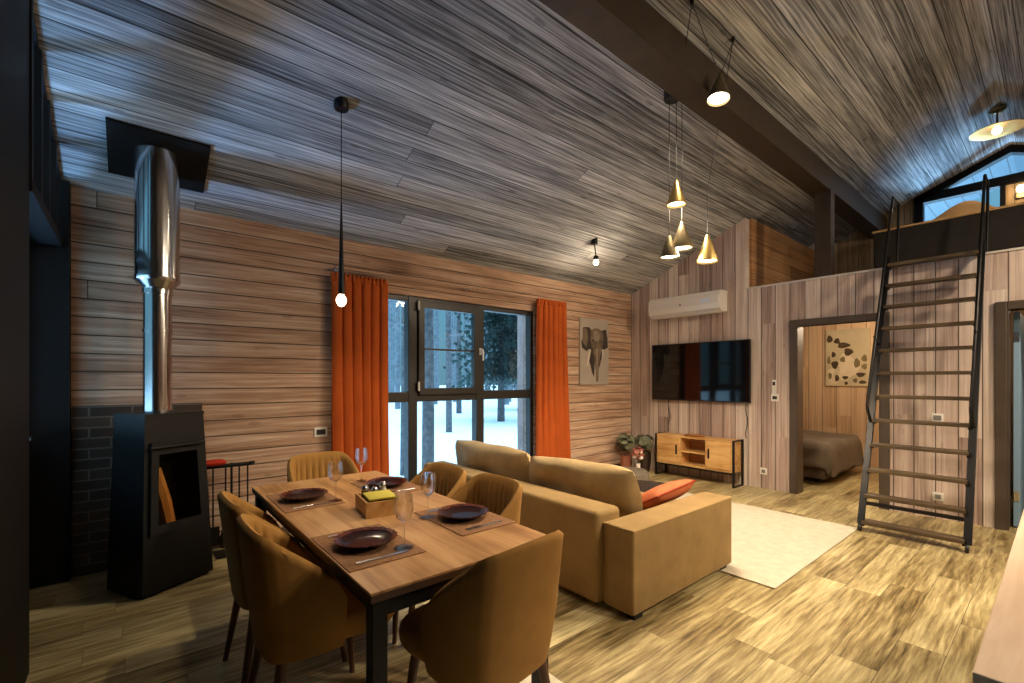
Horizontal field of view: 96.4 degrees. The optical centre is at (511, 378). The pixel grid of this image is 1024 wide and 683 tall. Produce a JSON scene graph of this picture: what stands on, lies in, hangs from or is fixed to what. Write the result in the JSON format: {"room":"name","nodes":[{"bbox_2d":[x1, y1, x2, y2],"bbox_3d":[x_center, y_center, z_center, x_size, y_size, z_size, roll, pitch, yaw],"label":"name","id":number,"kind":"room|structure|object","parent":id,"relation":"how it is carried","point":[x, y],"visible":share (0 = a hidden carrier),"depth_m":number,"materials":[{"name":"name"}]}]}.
{"room":"cabin living room","nodes":[
{"label":"cabin living room","id":0,"kind":"room"},
{"bbox_2d":[0,0,28,682],"bbox_3d":[-1.921,-0.564,1.597,0.160,3.928,1.410,0,0,-40],"label":"wall","id":1,"kind":"structure","parent":0,"point":[14,14],"depth_m":1.88,"materials":[{"name":"black"}]},
{"bbox_2d":[29,0,62,440],"bbox_3d":[-2.822,-0.265,2.629,0.250,3.329,1.330,0,0,-40],"label":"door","id":2,"kind":"structure","parent":1,"relation":"in","point":[44,174],"depth_m":2.44,"materials":[{"name":"black"}]},
{"bbox_2d":[71,186,630,576],"bbox_3d":[0.259,0.018,6.176,9.780,2.765,0.200,0,0,-40],"label":"wall","id":3,"kind":"structure","parent":0,"point":[252,305],"depth_m":3.96,"materials":[{"name":"brown wood"}]},
{"bbox_2d":[29,179,70,588],"bbox_3d":[-3.254,0.015,3.076,0.415,2.770,0.090,0,0,-40],"label":"trim","id":4,"kind":"structure","parent":3,"relation":"attached to","point":[49,267],"depth_m":3.12,"materials":[{"name":"black metal"}]},
{"bbox_2d":[72,403,201,577],"bbox_3d":[-2.815,0.796,3.479,0.765,1.208,0.030,0,0,-40],"label":"brick panel","id":5,"kind":"object","parent":3,"relation":"attached to","point":[92,426],"visible":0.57,"depth_m":3.29,"materials":[{"name":"black brick"}]},
{"bbox_2d":[314,427,326,436],"bbox_3d":[-1.804,0.500,4.324,0.120,0.090,0.018,0,0,-40],"label":"wall socket","id":6,"kind":"object","parent":3,"relation":"attached to","point":[318,431],"visible":1,"depth_m":4.31,"materials":[{"name":"white plastic"}]},
{"bbox_2d":[212,463,631,548],"bbox_3d":[-0.288,1.365,5.583,5.780,0.070,0.015,0,0,-40],"label":"baseboard","id":7,"kind":"structure","parent":3,"relation":"attached to","point":[618,464],"depth_m":4.12,"materials":[{"name":"brown wood"}]},
{"bbox_2d":[334,266,567,302],"bbox_3d":[-0.482,-1.055,5.354,3.150,0.030,0.120,0,0,-40],"label":"rail","id":8,"kind":"object","parent":3,"relation":"attached to","point":[336,268],"visible":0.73,"depth_m":4.99,"materials":[{"name":"brown wood"}]},
{"bbox_2d":[330,272,388,474],"bbox_3d":[-1.472,0.188,4.476,0.582,2.386,0.092,0,0,-40],"label":"curtain","id":9,"kind":"object","parent":8,"relation":"hanging from","point":[360,406],"visible":0.76,"depth_m":4.45,"materials":[{"name":"orange fabric"}]},
{"bbox_2d":[536,298,570,458],"bbox_3d":[0.560,0.161,6.169,0.624,2.438,0.100,0,0,-40],"label":"curtain","id":10,"kind":"object","parent":8,"relation":"hanging from","point":[552,390],"visible":0.9,"depth_m":6.12,"materials":[{"name":"orange fabric"}]},
{"bbox_2d":[388,293,532,481],"bbox_3d":[-0.587,0.220,5.386,2.250,2.240,0.204,0,0,-40],"label":"window","id":11,"kind":"structure","parent":3,"relation":"in","point":[415,391],"depth_m":5.19,"materials":[{"name":"brown metal"}]},
{"bbox_2d":[579,317,608,384],"bbox_3d":[1.225,-0.403,6.824,0.645,0.975,0.034,0,0,-40],"label":"print","id":12,"kind":"object","parent":3,"relation":"attached to","point":[593,333],"visible":1,"depth_m":6.79,"materials":[{"name":"beige paper"}]},
{"bbox_2d":[25,465,1017,682],"bbox_3d":[2.888,1.460,3.043,9.830,0.120,8.380,0,0,-40],"label":"floor","id":13,"kind":"structure","parent":0,"point":[881,605],"depth_m":2.60,"materials":[{"name":"brown wood"}]},
{"bbox_2d":[107,410,212,598],"bbox_3d":[-2.405,0.814,3.160,0.380,1.172,0.464,0,0,21],"label":"wood stove","id":14,"kind":"object","parent":13,"relation":"on","point":[147,556],"visible":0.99,"depth_m":3.01,"materials":[{"name":"black"}]},
{"bbox_2d":[133,145,180,412],"bbox_3d":[-2.474,-0.671,3.197,0.264,1.798,0.264,0,0,-40],"label":"flue pipe","id":15,"kind":"object","parent":14,"relation":"on","point":[156,169],"visible":0.99,"depth_m":3.12,"materials":[{"name":"silver metal"}]},
{"bbox_2d":[159,467,175,523],"bbox_3d":[-2.352,0.792,3.080,0.078,0.399,0.147,0,0,33],"label":"log","id":16,"kind":"object","parent":14,"relation":"on","point":[166,510],"visible":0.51,"depth_m":3.07,"materials":[{"name":"brown wood"}]},
{"bbox_2d":[207,461,254,559],"bbox_3d":[-2.258,1.037,3.688,0.339,0.726,0.180,0,0,-40],"label":"stand","id":17,"kind":"object","parent":13,"relation":"on","point":[216,537],"visible":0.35,"depth_m":3.64,"materials":[{"name":"black metal"}]},
{"bbox_2d":[206,459,226,466],"bbox_3d":[-2.365,0.665,3.638,0.170,0.050,0.100,0,0,-40],"label":"glove","id":18,"kind":"object","parent":17,"relation":"on","point":[214,462],"visible":0.8,"depth_m":3.61,"materials":[{"name":"red fabric"}]},
{"bbox_2d":[217,491,347,682],"bbox_3d":[-1.121,0.971,2.286,0.578,0.863,0.486,0,0,-41],"label":"dining chair","id":19,"kind":"object","parent":13,"relation":"on","point":[231,506],"visible":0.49,"depth_m":2.06,"materials":[{"name":"yellow fabric"}]},
{"bbox_2d":[235,513,394,682],"bbox_3d":[-0.801,0.971,1.901,0.578,0.863,0.486,0,0,-40],"label":"dining chair","id":20,"kind":"object","parent":13,"relation":"on","point":[298,611],"visible":0.92,"depth_m":1.66,"materials":[{"name":"yellow fabric"}]},
{"bbox_2d":[287,451,358,481],"bbox_3d":[-1.257,0.971,3.171,0.486,0.863,0.578,0,0,-42],"label":"dining chair","id":21,"kind":"object","parent":13,"relation":"on","point":[314,465],"visible":0.16,"depth_m":3.33,"materials":[{"name":"yellow fabric"}]},
{"bbox_2d":[252,471,547,682],"bbox_3d":[-0.697,1.025,2.321,0.782,0.750,1.787,0,0,-40],"label":"dining table","id":22,"kind":"object","parent":13,"relation":"on","point":[384,589],"visible":0.67,"depth_m":1.79,"materials":[{"name":"brown wood"}]},
{"bbox_2d":[266,487,345,512],"bbox_3d":[-1.121,0.648,2.474,0.290,0.003,0.430,0,0,-40],"label":"placemat","id":23,"kind":"object","parent":22,"relation":"on","point":[285,505],"visible":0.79,"depth_m":2.38,"materials":[{"name":"brown fabric"}]},
{"bbox_2d":[279,488,327,501],"bbox_3d":[-1.121,0.630,2.474,0.240,0.030,0.242,0,0,33],"label":"dinner plate","id":24,"kind":"object","parent":23,"relation":"on","point":[303,494],"visible":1,"depth_m":2.51,"materials":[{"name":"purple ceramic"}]},
{"bbox_2d":[328,461,342,501],"bbox_3d":[-0.937,0.543,2.431,0.073,0.205,0.073,0,0,-40],"label":"wine glass","id":25,"kind":"object","parent":23,"relation":"on","point":[335,470],"visible":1,"depth_m":2.41,"materials":[{"name":"clear glass"}]},
{"bbox_2d":[328,461,342,481],"bbox_3d":[-0.937,0.492,2.431,0.073,0.103,0.073,0,0,-40],"label":"bowl","id":26,"kind":"object","parent":25,"relation":"on","point":[335,470],"depth_m":2.40,"materials":[{"name":"clear glass"}]},
{"bbox_2d":[355,448,366,481],"bbox_3d":[-0.956,0.543,2.909,0.073,0.205,0.073,0,0,-40],"label":"wine glass","id":27,"kind":"object","parent":22,"relation":"on","point":[361,453],"visible":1,"depth_m":2.88,"materials":[{"name":"clear glass"}]},
{"bbox_2d":[355,448,366,464],"bbox_3d":[-0.956,0.492,2.909,0.073,0.103,0.073,0,0,-40],"label":"bowl","id":28,"kind":"object","parent":27,"relation":"on","point":[361,453],"depth_m":2.88,"materials":[{"name":"clear glass"}]},
{"bbox_2d":[311,523,425,572],"bbox_3d":[-0.571,0.648,1.793,0.290,0.003,0.430,0,0,-40],"label":"placemat","id":29,"kind":"object","parent":22,"relation":"on","point":[347,558],"visible":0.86,"depth_m":1.71,"materials":[{"name":"brown fabric"}]},
{"bbox_2d":[333,526,397,550],"bbox_3d":[-0.571,0.630,1.793,0.242,0.030,0.240,0,0,-40],"label":"dinner plate","id":30,"kind":"object","parent":29,"relation":"on","point":[366,538],"visible":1,"depth_m":1.82,"materials":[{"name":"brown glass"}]},
{"bbox_2d":[356,549,410,564],"bbox_3d":[-0.462,0.643,1.662,0.210,0.004,0.016,0,0,-40],"label":"knife","id":31,"kind":"object","parent":29,"relation":"on","point":[392,554],"visible":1,"depth_m":1.65,"materials":[{"name":"silver metal"}]},
{"bbox_2d":[394,492,412,550],"bbox_3d":[-0.414,0.543,1.754,0.073,0.205,0.073,0,0,-40],"label":"wine glass","id":32,"kind":"object","parent":29,"relation":"on","point":[403,503],"visible":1,"depth_m":1.73,"materials":[{"name":"clear glass"}]},
{"bbox_2d":[394,492,412,521],"bbox_3d":[-0.414,0.492,1.754,0.073,0.103,0.073,0,0,-40],"label":"bowl","id":33,"kind":"object","parent":32,"relation":"on","point":[403,503],"depth_m":1.73,"materials":[{"name":"clear glass"}]},
{"bbox_2d":[355,489,394,518],"bbox_3d":[-0.665,0.614,2.260,0.160,0.072,0.220,0,0,-32],"label":"caddy","id":34,"kind":"object","parent":22,"relation":"on","point":[369,510],"visible":0.7,"depth_m":2.17,"materials":[{"name":"brown wood"}]},
{"bbox_2d":[361,485,367,497],"bbox_3d":[-0.736,0.586,2.290,0.036,0.111,0.036,0,0,-40],"label":"shaker","id":35,"kind":"object","parent":34,"relation":"in","point":[364,488],"visible":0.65,"depth_m":2.28,"materials":[{"name":"silver metal"}]},
{"bbox_2d":[363,490,394,502],"bbox_3d":[-0.644,0.599,2.225,0.132,0.085,0.126,0,0,-32],"label":"napkin stack","id":36,"kind":"object","parent":34,"relation":"in","point":[382,495],"visible":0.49,"depth_m":2.20,"materials":[{"name":"paper"}]},
{"bbox_2d":[379,481,385,490],"bbox_3d":[-0.664,0.583,2.350,0.036,0.116,0.036,0,0,-40],"label":"shaker","id":37,"kind":"object","parent":34,"relation":"in","point":[382,485],"visible":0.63,"depth_m":2.34,"materials":[{"name":"white metal"}]},
{"bbox_2d":[351,480,420,493],"bbox_3d":[-0.755,0.648,2.777,0.290,0.003,0.430,0,0,-40],"label":"placemat","id":38,"kind":"object","parent":22,"relation":"on","point":[406,485],"visible":0.29,"depth_m":2.73,"materials":[{"name":"brown fabric"}]},
{"bbox_2d":[367,476,406,487],"bbox_3d":[-0.755,0.630,2.777,0.240,0.030,0.242,0,0,-1],"label":"dinner plate","id":39,"kind":"object","parent":38,"relation":"on","point":[391,481],"visible":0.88,"depth_m":2.83,"materials":[{"name":"brown ceramic"}]},
{"bbox_2d":[414,502,515,535],"bbox_3d":[-0.228,0.648,2.148,0.290,0.003,0.430,0,0,-40],"label":"placemat","id":40,"kind":"object","parent":22,"relation":"on","point":[459,527],"visible":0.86,"depth_m":2.06,"materials":[{"name":"brown fabric"}]},
{"bbox_2d":[420,472,435,518],"bbox_3d":[-0.392,0.543,2.143,0.073,0.205,0.073,0,0,-40],"label":"wine glass","id":41,"kind":"object","parent":40,"relation":"on","point":[428,480],"visible":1,"depth_m":2.12,"materials":[{"name":"clear glass"}]},
{"bbox_2d":[420,472,435,495],"bbox_3d":[-0.392,0.492,2.143,0.073,0.103,0.073,0,0,-40],"label":"bowl","id":42,"kind":"object","parent":41,"relation":"on","point":[428,480],"depth_m":2.12,"materials":[{"name":"clear glass"}]},
{"bbox_2d":[437,503,488,520],"bbox_3d":[-0.228,0.630,2.148,0.240,0.030,0.242,0,0,16],"label":"dinner plate","id":43,"kind":"object","parent":40,"relation":"on","point":[456,512],"visible":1,"depth_m":2.18,"materials":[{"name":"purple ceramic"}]},
{"bbox_2d":[466,520,501,530],"bbox_3d":[-0.120,0.644,2.018,0.190,0.003,0.022,0,0,-40],"label":"fork","id":44,"kind":"object","parent":40,"relation":"on","point":[478,526],"visible":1,"depth_m":2.00,"materials":[{"name":"silver metal"}]},
{"bbox_2d":[392,462,466,643],"bbox_3d":[-0.591,0.971,2.718,0.578,0.863,0.486,0,0,-41],"label":"dining chair","id":45,"kind":"object","parent":13,"relation":"on","point":[450,479],"visible":0.17,"depth_m":2.85,"materials":[{"name":"yellow fabric"}]},
{"bbox_2d":[408,473,522,612],"bbox_3d":[-0.264,0.971,2.378,0.578,0.863,0.486,0,0,-40],"label":"dining chair","id":46,"kind":"object","parent":13,"relation":"on","point":[502,495],"visible":0.18,"depth_m":2.54,"materials":[{"name":"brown fabric"}]},
{"bbox_2d":[520,673,562,682],"bbox_3d":[0.145,1.395,1.627,0.740,0.008,1.320,0,0,-40],"label":"floor mat","id":47,"kind":"object","parent":13,"relation":"on","point":[553,679],"visible":0.02,"depth_m":2.11,"materials":[{"name":"beige carpet"}]},
{"bbox_2d":[399,530,562,682],"bbox_3d":[-0.129,0.971,1.719,0.578,0.863,0.486,0,0,43],"label":"dining chair","id":48,"kind":"object","parent":47,"relation":"on","point":[493,622],"visible":1,"depth_m":1.49,"materials":[{"name":"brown fabric"}]},
{"bbox_2d":[424,461,731,620],"bbox_3d":[0.383,1.103,3.902,1.270,0.595,2.384,0,0,-40],"label":"sofa","id":49,"kind":"object","parent":13,"relation":"on","point":[634,562],"visible":0.57,"depth_m":2.88,"materials":[{"name":"yellow fabric"}]},
{"bbox_2d":[455,440,530,483],"bbox_3d":[-0.180,0.805,4.214,0.348,0.425,1.140,0,0,-40],"label":"cushion","id":50,"kind":"object","parent":49,"relation":"on","point":[506,461],"visible":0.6,"depth_m":4.00,"materials":[{"name":"beige fabric"}]},
{"bbox_2d":[529,456,642,517],"bbox_3d":[0.519,0.813,3.418,0.980,0.417,0.304,0,0,43],"label":"cushion","id":51,"kind":"object","parent":49,"relation":"on","point":[615,485],"visible":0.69,"depth_m":3.22,"materials":[{"name":"beige fabric"}]},
{"bbox_2d":[641,479,695,507],"bbox_3d":[1.142,0.890,3.512,0.479,0.247,0.333,0,0,-34],"label":"throw pillow","id":52,"kind":"object","parent":49,"relation":"on","point":[658,495],"visible":0.8,"depth_m":3.37,"materials":[{"name":"orange fabric"}]},
{"bbox_2d":[616,433,635,466],"bbox_3d":[1.722,1.110,6.969,0.271,0.580,0.284,0,0,34],"label":"potted plant","id":53,"kind":"object","parent":13,"relation":"on","point":[626,441],"visible":0.95,"depth_m":6.89,"materials":[{"name":"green plant"}]},
{"bbox_2d":[631,447,643,467],"bbox_3d":[1.858,1.198,6.732,0.194,0.405,0.183,0,0,-40],"label":"flower vase","id":54,"kind":"object","parent":13,"relation":"on","point":[635,454],"visible":0.83,"depth_m":6.70,"materials":[{"name":"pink plant"}]},
{"bbox_2d":[634,434,653,471],"bbox_3d":[2.013,1.117,6.976,0.281,0.567,0.290,0,0,-40],"label":"potted plant","id":55,"kind":"object","parent":13,"relation":"on","point":[643,441],"visible":0.88,"depth_m":6.90,"materials":[{"name":"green plant"}]},
{"bbox_2d":[655,432,743,487],"bbox_3d":[2.570,1.097,6.377,0.298,0.606,1.148,0,0,-40],"label":"tv stand","id":56,"kind":"object","parent":13,"relation":"on","point":[706,453],"visible":0.98,"depth_m":6.30,"materials":[{"name":"brown wood"}]},
{"bbox_2d":[681,449,704,454],"bbox_3d":[2.581,1.016,6.379,0.225,0.017,0.360,0,0,-40],"label":"shelf","id":57,"kind":"object","parent":56,"relation":"attached to","point":[683,451],"depth_m":6.42,"materials":[{"name":"brown wood"}]},
{"bbox_2d":[677,493,857,588],"bbox_3d":[1.683,1.393,4.625,1.925,0.012,2.525,0,0,-40],"label":"area rug","id":58,"kind":"object","parent":13,"relation":"on","point":[769,548],"visible":0.26,"depth_m":3.91,"materials":[{"name":"beige carpet"}]},
{"bbox_2d":[624,467,649,480],"bbox_3d":[1.452,1.250,5.645,0.470,0.275,0.470,0,0,-40],"label":"pouf","id":59,"kind":"object","parent":58,"relation":"on","point":[640,473],"visible":0.14,"depth_m":5.50,"materials":[{"name":"grey fabric"}]},
{"bbox_2d":[637,480,664,491],"bbox_3d":[1.292,1.212,4.396,0.600,0.350,0.600,0,0,-40],"label":"coffee table","id":60,"kind":"object","parent":58,"relation":"on","point":[644,485],"visible":0.16,"depth_m":4.50,"materials":[{"name":"black stone"}]},
{"bbox_2d":[803,466,855,481],"bbox_3d":[4.022,1.150,7.340,1.440,0.500,2.130,0,0,-40],"label":"bed","id":61,"kind":"object","parent":13,"relation":"on","point":[817,473],"visible":0.06,"depth_m":6.17,"materials":[{"name":"brown wood"}]},
{"bbox_2d":[803,430,862,476],"bbox_3d":[4.101,1.057,7.244,1.619,0.462,2.101,0,0,-40],"label":"bedspread","id":62,"kind":"object","parent":61,"relation":"on","point":[835,453],"visible":0.35,"depth_m":6.24,"materials":[{"name":"brown fabric"}]},
{"bbox_2d":[857,174,989,552],"bbox_3d":[4.021,-0.304,4.439,1.596,3.406,0.757,0,0,-40],"label":"ladder","id":63,"kind":"object","parent":13,"relation":"on","point":[967,511],"visible":0.98,"depth_m":4.23,"materials":[{"name":"black metal"}]},
{"bbox_3d":[1.963,0.969,1.315,2.460,0.862,0.580,0,0,-40],"label":"kitchen island","id":64,"kind":"object","parent":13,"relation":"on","visible":0},
{"bbox_2d":[972,510,1023,682],"bbox_3d":[1.954,0.519,1.328,2.496,0.038,0.651,0,0,-40],"label":"island countertop","id":65,"kind":"structure","parent":64,"relation":"on","point":[1000,658],"depth_m":0.90,"materials":[{"name":"brown wood"}]},
{"bbox_2d":[34,0,1023,294],"bbox_3d":[3.020,-2.250,3.087,9.390,1.939,8.480,0,0,-40],"label":"ceiling","id":66,"kind":"structure","parent":0,"point":[497,134],"depth_m":3.72,"materials":[{"name":"wood"}]},
{"bbox_2d":[105,117,210,192],"bbox_3d":[-2.468,-1.542,3.208,0.554,0.206,0.442,0,0,-40],"label":"ceiling plate","id":67,"kind":"object","parent":66,"relation":"attached to","point":[122,137],"visible":0.79,"depth_m":3.13,"materials":[{"name":"black metal"}]},
{"bbox_2d":[334,96,348,306],"bbox_3d":[-1.183,-1.221,3.175,0.100,1.442,0.100,0,0,-40],"label":"pendant lamp","id":68,"kind":"object","parent":66,"relation":"hanging from","point":[341,104],"visible":0.99,"depth_m":3.16,"materials":[{"name":"black metal"}]},
{"bbox_2d":[591,238,598,264],"bbox_3d":[1.023,-1.568,5.635,0.106,0.336,0.080,0,0,-40],"label":"light","id":69,"kind":"object","parent":66,"relation":"attached to","point":[594,241],"visible":0.94,"depth_m":5.62,"materials":[{"name":"black metal"}]},
{"bbox_2d":[659,0,734,264],"bbox_3d":[1.451,-1.788,3.474,0.482,1.661,0.730,0,0,0],"label":"pendant","id":70,"kind":"object","parent":66,"relation":"hanging from","point":[719,95],"visible":0.97,"depth_m":3.70,"materials":[{"name":"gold metal"}]},
{"bbox_2d":[539,0,886,238],"bbox_3d":[2.030,-2.331,4.078,9.530,0.263,0.210,0,0,-40],"label":"ceiling beam","id":71,"kind":"structure","parent":66,"relation":"attached to","point":[635,32],"depth_m":3.53,"materials":[{"name":"brown wood"}]},
{"bbox_2d":[969,104,1023,140],"bbox_3d":[5.487,-2.912,5.181,0.450,0.294,0.450,0,0,-40],"label":"ceiling lamp","id":72,"kind":"object","parent":66,"relation":"hanging from","point":[998,129],"visible":1,"depth_m":5.17,"materials":[{"name":"gold metal"}]},
{"bbox_2d":[749,218,813,286],"bbox_3d":[4.147,-1.661,6.969,2.580,0.962,0.120,0,0,-40],"label":"wall","id":73,"kind":"structure","parent":0,"point":[774,257],"depth_m":6.58,"materials":[{"name":"brown wood"}]},
{"bbox_2d":[631,218,1023,527],"bbox_3d":[4.556,-0.364,4.360,0.120,3.529,8.080,0,0,-40],"label":"wall","id":74,"kind":"structure","parent":0,"point":[762,315],"depth_m":5.39,"materials":[{"name":"brown wood"}]},
{"bbox_2d":[649,290,726,319],"bbox_3d":[2.494,-1.051,6.580,0.223,0.298,1.090,0,0,-40],"label":"air conditioner","id":75,"kind":"object","parent":74,"relation":"attached to","point":[710,302],"visible":1,"depth_m":6.44,"materials":[{"name":"white plastic"}]},
{"bbox_2d":[652,339,750,402],"bbox_3d":[2.645,-0.102,6.517,0.069,0.835,1.460,0,0,-40],"label":"television","id":76,"kind":"object","parent":74,"relation":"attached to","point":[712,371],"visible":1,"depth_m":6.41,"materials":[{"name":"black plastic"}]},
{"bbox_2d":[789,312,889,509],"bbox_3d":[3.784,0.341,5.311,0.195,2.118,0.966,0,0,-40],"label":"door frame","id":77,"kind":"structure","parent":74,"relation":"in","point":[795,332],"depth_m":5.56,"materials":[{"name":"brown wood"}]},
{"bbox_2d":[931,413,943,421],"bbox_3d":[4.270,0.390,4.597,0.019,0.085,0.090,0,0,-40],"label":"light switch","id":78,"kind":"object","parent":74,"relation":"attached to","point":[934,417],"visible":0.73,"depth_m":4.59,"materials":[{"name":"white plastic"}]},
{"bbox_2d":[932,492,943,501],"bbox_3d":[4.273,1.180,4.593,0.019,0.085,0.085,0,0,-40],"label":"wall socket","id":79,"kind":"object","parent":74,"relation":"attached to","point":[936,496],"visible":1,"depth_m":4.59,"materials":[{"name":"white plastic"}]},
{"bbox_2d":[995,300,1023,530],"bbox_3d":[5.199,0.341,4.231,0.995,2.118,0.956,0,0,-40],"label":"door frame","id":80,"kind":"structure","parent":74,"relation":"in","point":[1002,309],"depth_m":4.27,"materials":[{"name":"brown"}]},
{"bbox_2d":[745,247,1023,289],"bbox_3d":[6.119,-1.100,4.486,2.712,0.200,6.280,0,0,-40],"label":"floor","id":81,"kind":"structure","parent":0,"point":[1017,248],"depth_m":5.15,"materials":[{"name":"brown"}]},
{"bbox_2d":[814,188,834,277],"bbox_3d":[3.707,-1.700,5.432,0.140,1.040,0.165,0,0,-40],"label":"post","id":82,"kind":"object","parent":81,"relation":"on","point":[824,202],"visible":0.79,"depth_m":5.39,"materials":[{"name":"brown wood"}]},
{"bbox_2d":[872,202,1023,268],"bbox_3d":[5.847,-1.498,5.326,1.920,0.595,2.260,0,0,-40],"label":"loft railing","id":83,"kind":"object","parent":81,"relation":"on","point":[957,233],"visible":0.48,"depth_m":5.04,"materials":[{"name":"black metal"}]},
{"bbox_2d":[933,200,994,219],"bbox_3d":[5.877,-1.897,5.344,1.750,0.325,2.170,0,0,-40],"label":"blanket","id":84,"kind":"object","parent":83,"relation":"on","point":[964,207],"visible":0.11,"depth_m":5.17,"materials":[{"name":"beige fabric"}]},
{"bbox_2d":[803,182,1023,484],"bbox_3d":[6.635,-0.638,6.083,0.120,4.076,8.080,0,0,-40],"label":"wall","id":85,"kind":"structure","parent":0,"point":[832,409],"depth_m":7.44,"materials":[{"name":"beige wood"}]},
{"bbox_2d":[826,328,870,385],"bbox_3d":[5.429,-0.345,7.415,0.032,0.920,0.600,0,0,-40],"label":"print","id":86,"kind":"object","parent":85,"relation":"attached to","point":[848,351],"visible":0.98,"depth_m":7.39,"materials":[{"name":"beige paper"}]},
{"bbox_2d":[914,144,1023,222],"bbox_3d":[6.632,-2.380,6.016,0.130,1.399,2.040,0,0,-40],"label":"window","id":87,"kind":"structure","parent":85,"relation":"in","point":[944,191],"depth_m":6.31,"materials":[{"name":"black metal"}]},
{"bbox_2d":[1016,184,1023,198],"bbox_3d":[6.602,-2.440,5.939,0.115,0.160,0.100,0,0,-40],"label":"wall sconce","id":88,"kind":"object","parent":85,"relation":"attached to","point":[1020,188],"visible":1,"depth_m":5.94,"materials":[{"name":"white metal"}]},
{"bbox_2d":[925,155,1023,220],"bbox_3d":[7.189,-2.250,6.542,1.440,1.939,8.480,0,0,-40],"label":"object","id":89,"kind":"structure","parent":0,"point":[1012,164],"depth_m":6.74,"materials":[{"name":"blue glass"}]},
{"label":"outside","id":90,"kind":"structure","parent":0,"visible":0},
{"bbox_2d":[388,385,516,476],"bbox_3d":[-4.402,1.900,28.820,150.000,0.200,170.000,0,0,-40],"label":"snow ground","id":91,"kind":"structure","parent":90,"point":[504,433],"depth_m":16.32,"materials":[{"name":"white snow"}]},
{"bbox_2d":[389,301,393,391],"bbox_3d":[-11.569,-10.499,43.508,1.369,24.826,1.738,0,0,-11],"label":"pine tree","id":92,"kind":"object","parent":91,"relation":"on","point":[391,359],"visible":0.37,"depth_m":43.42,"materials":[{"name":"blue plant"}]},
{"bbox_2d":[392,301,394,391],"bbox_3d":[-13.076,-11.075,50.364,1.224,25.988,1.554,0,0,39],"label":"pine tree","id":93,"kind":"object","parent":91,"relation":"on","point":[393,307],"visible":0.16,"depth_m":50.23,"materials":[{"name":"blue plant"}]},
{"bbox_2d":[390,301,400,408],"bbox_3d":[-6.847,-8.742,27.545,1.629,21.279,1.283,0,0,41],"label":"pine tree","id":94,"kind":"object","parent":91,"relation":"on","point":[397,304],"visible":0.29,"depth_m":27.37,"materials":[{"name":"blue plant"}]},
{"bbox_2d":[388,300,403,475],"bbox_3d":[-1.984,-5.101,8.518,1.384,14.002,1.405,0,0,-8],"label":"pine tree","id":95,"kind":"object","parent":91,"relation":"on","point":[402,303],"visible":0.14,"depth_m":8.53,"materials":[{"name":"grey plant"}]},
{"bbox_2d":[422,309,433,469],"bbox_3d":[-1.403,-5.100,8.270,1.117,14.002,1.510,0,0,-40],"label":"pine tree","id":96,"kind":"object","parent":91,"relation":"on","point":[428,406],"visible":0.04,"depth_m":8.10,"materials":[{"name":"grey plant"}]},
{"bbox_2d":[434,310,444,403],"bbox_3d":[-5.431,-8.974,32.460,1.565,21.747,1.233,0,0,27],"label":"pine tree","id":97,"kind":"object","parent":91,"relation":"on","point":[435,311],"visible":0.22,"depth_m":32.39,"materials":[{"name":"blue plant"}]},
{"bbox_2d":[437,310,442,387],"bbox_3d":[-10.071,-9.865,62.670,1.378,23.545,1.085,0,0,19],"label":"pine tree","id":98,"kind":"object","parent":91,"relation":"on","point":[438,342],"visible":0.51,"depth_m":62.55,"materials":[{"name":"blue plant"}]},
{"bbox_2d":[451,312,452,384],"bbox_3d":[-5.647,-9.567,43.020,1.026,22.944,1.302,0,0,-30],"label":"pine tree","id":99,"kind":"object","parent":91,"relation":"on","point":[451,312],"visible":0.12,"depth_m":42.96,"materials":[{"name":"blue plant"}]},
{"bbox_2d":[451,313,455,401],"bbox_3d":[-4.483,-9.472,36.030,1.423,22.751,1.121,0,0,-43],"label":"pine tree","id":100,"kind":"object","parent":91,"relation":"on","point":[454,315],"visible":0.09,"depth_m":35.95,"materials":[{"name":"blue plant"}]},
{"bbox_2d":[445,311,462,432],"bbox_3d":[-1.915,-5.100,15.531,0.992,14.001,1.301,0,0,-40],"label":"pine tree","id":101,"kind":"object","parent":91,"relation":"on","point":[448,314],"visible":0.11,"depth_m":15.41,"materials":[{"name":"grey plant"}]},
{"bbox_2d":[451,312,465,413],"bbox_3d":[-2.819,-5.101,23.946,1.362,14.004,1.296,0,0,-3],"label":"pine tree","id":102,"kind":"object","parent":91,"relation":"on","point":[458,326],"visible":0.16,"depth_m":23.89,"materials":[{"name":"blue plant"}]},
{"bbox_2d":[462,316,465,383],"bbox_3d":[-5.753,-10.579,55.633,0.982,24.986,1.247,0,0,33],"label":"pine tree","id":103,"kind":"object","parent":91,"relation":"on","point":[464,316],"visible":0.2,"depth_m":55.56,"materials":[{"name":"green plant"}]},
{"bbox_2d":[461,313,470,386],"bbox_3d":[-3.778,-10.276,38.754,1.347,24.375,1.710,0,0,-2],"label":"pine tree","id":104,"kind":"object","parent":91,"relation":"on","point":[468,315],"visible":0.09,"depth_m":38.64,"materials":[{"name":"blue plant"}]},
{"bbox_2d":[442,312,516,421],"bbox_3d":[-0.424,-4.150,19.544,4.945,12.101,5.234,0,0,-36],"label":"spruce tree","id":105,"kind":"object","parent":91,"relation":"on","point":[505,322],"visible":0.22,"depth_m":19.23,"materials":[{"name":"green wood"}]},
{"bbox_2d":[487,316,516,389],"bbox_3d":[0.503,-3.852,27.049,4.711,11.496,4.450,0,0,-21],"label":"spruce tree","id":106,"kind":"object","parent":91,"relation":"on","point":[493,386],"visible":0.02,"depth_m":26.60,"materials":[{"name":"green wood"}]},
{"bbox_2d":[517,315,524,451],"bbox_3d":[0.233,0.000,8.025,0.240,3.600,0.160,0,0,-40],"label":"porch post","id":107,"kind":"object","parent":91,"relation":"on","point":[520,319],"visible":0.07,"depth_m":7.92,"materials":[{"name":"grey wood"}]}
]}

